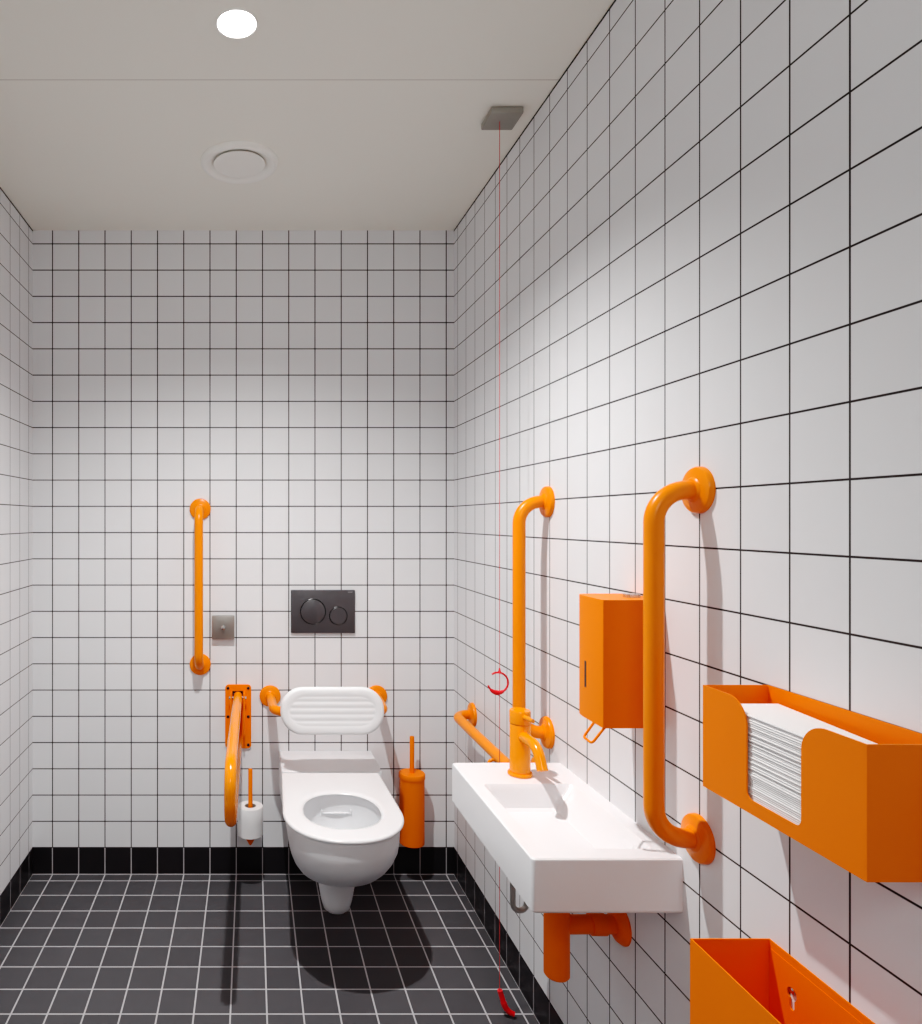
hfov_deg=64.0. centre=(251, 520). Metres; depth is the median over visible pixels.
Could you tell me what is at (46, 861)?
baseboard
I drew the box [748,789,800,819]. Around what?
paper towel
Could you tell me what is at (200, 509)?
grab rail
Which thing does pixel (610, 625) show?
soap dispenser
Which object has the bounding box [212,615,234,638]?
wall switch
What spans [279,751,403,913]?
toilet
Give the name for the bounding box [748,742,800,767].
paper towel
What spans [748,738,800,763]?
paper towel
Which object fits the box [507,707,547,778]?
mixer tap
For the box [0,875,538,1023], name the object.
floor
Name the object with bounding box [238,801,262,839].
toilet roll
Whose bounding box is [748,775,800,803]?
paper towel
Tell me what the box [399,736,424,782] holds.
toilet brush
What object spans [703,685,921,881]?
paper towel dispenser
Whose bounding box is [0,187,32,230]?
trim
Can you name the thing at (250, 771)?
toilet roll holder
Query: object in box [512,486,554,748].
grab rail
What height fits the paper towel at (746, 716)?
0.003 m
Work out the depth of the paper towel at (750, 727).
0.90 m
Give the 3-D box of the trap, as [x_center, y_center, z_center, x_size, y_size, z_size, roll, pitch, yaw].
[0.693,0.830,1.448,0.160,0.243,0.080,0,0,0]
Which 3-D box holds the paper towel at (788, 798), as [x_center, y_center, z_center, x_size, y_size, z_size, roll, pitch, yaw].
[0.722,0.352,0.887,0.085,0.003,0.239,0,0,0]
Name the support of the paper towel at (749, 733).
on the paper towel at (748, 734)
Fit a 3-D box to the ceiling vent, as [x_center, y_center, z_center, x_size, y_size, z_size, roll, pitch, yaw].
[-0.036,-1.097,2.135,0.238,0.014,0.238,0,0,0]
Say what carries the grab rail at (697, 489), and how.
attached to the wall at (711, 221)
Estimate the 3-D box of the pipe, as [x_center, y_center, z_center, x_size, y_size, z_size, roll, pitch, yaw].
[0.638,0.830,1.448,0.051,0.243,0.051,0,0,0]
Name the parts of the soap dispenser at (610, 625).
lever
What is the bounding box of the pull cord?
[481,107,522,1016]
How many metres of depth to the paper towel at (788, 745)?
0.90 m
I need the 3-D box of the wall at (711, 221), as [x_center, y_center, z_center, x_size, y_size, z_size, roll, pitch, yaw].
[0.833,0.123,0.795,0.120,2.454,3.691,0,0,0]
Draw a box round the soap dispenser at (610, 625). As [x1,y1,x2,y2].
[579,593,642,743]
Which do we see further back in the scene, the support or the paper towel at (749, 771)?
the support
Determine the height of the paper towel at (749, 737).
0.003 m
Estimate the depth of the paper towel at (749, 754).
0.90 m
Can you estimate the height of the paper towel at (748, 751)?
0.003 m
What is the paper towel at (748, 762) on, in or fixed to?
on the paper towel at (749, 765)
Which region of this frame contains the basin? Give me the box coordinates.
[452,763,682,912]
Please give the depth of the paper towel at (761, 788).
0.90 m
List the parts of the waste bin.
plate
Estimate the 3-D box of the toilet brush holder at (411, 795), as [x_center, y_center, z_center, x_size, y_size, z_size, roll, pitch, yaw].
[0.597,1.077,2.585,0.091,0.241,0.112,0,0,0]
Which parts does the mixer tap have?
lever, spout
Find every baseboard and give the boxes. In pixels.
[0,848,32,926]
[33,848,453,874]
[454,848,562,1023]
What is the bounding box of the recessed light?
[215,7,257,38]
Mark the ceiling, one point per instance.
(372, 113)
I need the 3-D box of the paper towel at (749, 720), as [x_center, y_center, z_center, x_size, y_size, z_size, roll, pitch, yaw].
[0.722,0.273,0.886,0.085,0.003,0.239,0,0,0]
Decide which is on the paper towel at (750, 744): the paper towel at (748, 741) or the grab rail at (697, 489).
the paper towel at (748, 741)
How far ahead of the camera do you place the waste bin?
1.00 m
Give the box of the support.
[259,685,387,734]
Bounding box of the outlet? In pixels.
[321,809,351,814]
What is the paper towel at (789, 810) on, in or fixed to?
on the paper towel at (765, 799)
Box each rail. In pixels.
[190,499,210,674]
[224,684,250,826]
[454,702,534,762]
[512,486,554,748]
[643,466,715,864]
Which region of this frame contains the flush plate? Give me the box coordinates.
[291,590,354,632]
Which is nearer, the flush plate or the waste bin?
the waste bin
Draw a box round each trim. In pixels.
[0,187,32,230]
[454,0,615,230]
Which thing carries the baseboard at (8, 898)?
attached to the wall at (16, 237)
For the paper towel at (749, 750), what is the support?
on the paper towel at (748, 751)
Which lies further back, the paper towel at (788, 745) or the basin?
the basin
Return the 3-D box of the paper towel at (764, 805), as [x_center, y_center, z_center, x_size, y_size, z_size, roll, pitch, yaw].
[0.723,0.379,0.889,0.084,0.003,0.239,0,0,0]
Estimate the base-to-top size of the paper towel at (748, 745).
0.003 m
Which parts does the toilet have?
seat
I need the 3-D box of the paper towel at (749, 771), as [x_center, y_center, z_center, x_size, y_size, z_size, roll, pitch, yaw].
[0.722,0.344,0.887,0.085,0.003,0.239,0,0,0]
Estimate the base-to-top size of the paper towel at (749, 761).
0.003 m
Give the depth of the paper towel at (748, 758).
0.90 m
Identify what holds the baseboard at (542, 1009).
attached to the wall at (711, 221)
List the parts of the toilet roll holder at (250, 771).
rod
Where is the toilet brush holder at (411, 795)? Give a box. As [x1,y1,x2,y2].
[399,778,424,847]
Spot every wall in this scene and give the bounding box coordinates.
[0,189,32,895]
[33,230,453,847]
[454,0,921,1023]
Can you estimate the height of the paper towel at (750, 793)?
0.003 m
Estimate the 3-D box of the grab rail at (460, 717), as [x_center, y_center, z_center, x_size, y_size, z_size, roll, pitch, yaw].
[0.723,0.693,2.136,0.100,0.114,0.633,0,0,0]
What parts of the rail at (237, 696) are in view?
wall plate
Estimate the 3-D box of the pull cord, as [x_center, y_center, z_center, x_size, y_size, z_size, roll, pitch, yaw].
[0.683,0.121,1.890,0.087,2.450,0.084,0,0,0]
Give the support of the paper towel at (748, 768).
on the paper towel at (749, 771)
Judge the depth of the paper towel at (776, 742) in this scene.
0.90 m
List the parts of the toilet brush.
lid, handle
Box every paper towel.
[741,704,876,743]
[746,716,802,739]
[747,718,801,742]
[747,721,801,744]
[748,723,800,746]
[748,725,800,748]
[748,728,800,751]
[748,730,800,753]
[748,732,800,756]
[748,734,800,757]
[748,736,800,760]
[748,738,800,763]
[748,741,800,764]
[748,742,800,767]
[748,745,800,769]
[748,746,800,772]
[748,749,800,774]
[748,751,800,776]
[748,753,800,779]
[748,755,800,782]
[748,758,800,783]
[748,759,800,786]
[748,762,800,788]
[748,764,800,791]
[748,766,800,793]
[748,768,800,795]
[748,770,800,798]
[748,772,800,801]
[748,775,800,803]
[748,777,800,805]
[748,779,800,807]
[748,781,800,809]
[748,783,800,812]
[748,785,800,814]
[748,787,800,816]
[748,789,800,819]
[748,791,800,821]
[749,794,800,823]
[750,797,798,824]
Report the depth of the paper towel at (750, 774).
0.90 m
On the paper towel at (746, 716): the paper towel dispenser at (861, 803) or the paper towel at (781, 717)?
the paper towel at (781, 717)
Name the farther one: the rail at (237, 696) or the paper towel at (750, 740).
the rail at (237, 696)
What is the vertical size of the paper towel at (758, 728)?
0.003 m
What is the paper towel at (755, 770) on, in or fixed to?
on the paper towel at (748, 768)
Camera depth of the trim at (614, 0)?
1.80 m
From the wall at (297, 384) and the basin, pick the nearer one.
the basin
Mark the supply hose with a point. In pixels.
(524, 908)
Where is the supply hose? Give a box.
[510,882,528,913]
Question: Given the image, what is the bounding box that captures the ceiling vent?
[201,141,277,183]
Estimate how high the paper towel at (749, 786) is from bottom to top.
0.003 m
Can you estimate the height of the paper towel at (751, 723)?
0.003 m
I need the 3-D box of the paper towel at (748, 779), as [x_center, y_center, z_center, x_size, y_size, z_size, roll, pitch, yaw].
[0.723,0.355,0.888,0.085,0.003,0.239,0,0,0]
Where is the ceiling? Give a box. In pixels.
[0,0,613,229]
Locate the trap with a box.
[543,913,631,982]
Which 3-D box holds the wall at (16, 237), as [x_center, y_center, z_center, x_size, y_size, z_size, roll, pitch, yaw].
[-0.893,0.123,0.795,0.120,2.454,3.691,0,0,0]
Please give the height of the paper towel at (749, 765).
0.003 m
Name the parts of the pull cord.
cord, pull handle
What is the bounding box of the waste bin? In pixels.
[690,938,874,1023]
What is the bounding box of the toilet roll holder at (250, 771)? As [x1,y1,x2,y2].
[246,768,254,844]
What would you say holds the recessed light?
in the ceiling
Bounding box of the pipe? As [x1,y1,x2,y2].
[543,913,569,982]
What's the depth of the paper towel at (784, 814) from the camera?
0.90 m
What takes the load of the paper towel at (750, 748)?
on the paper towel at (749, 750)
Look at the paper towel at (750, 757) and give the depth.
0.90 m
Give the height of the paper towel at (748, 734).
0.003 m
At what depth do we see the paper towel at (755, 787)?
0.90 m

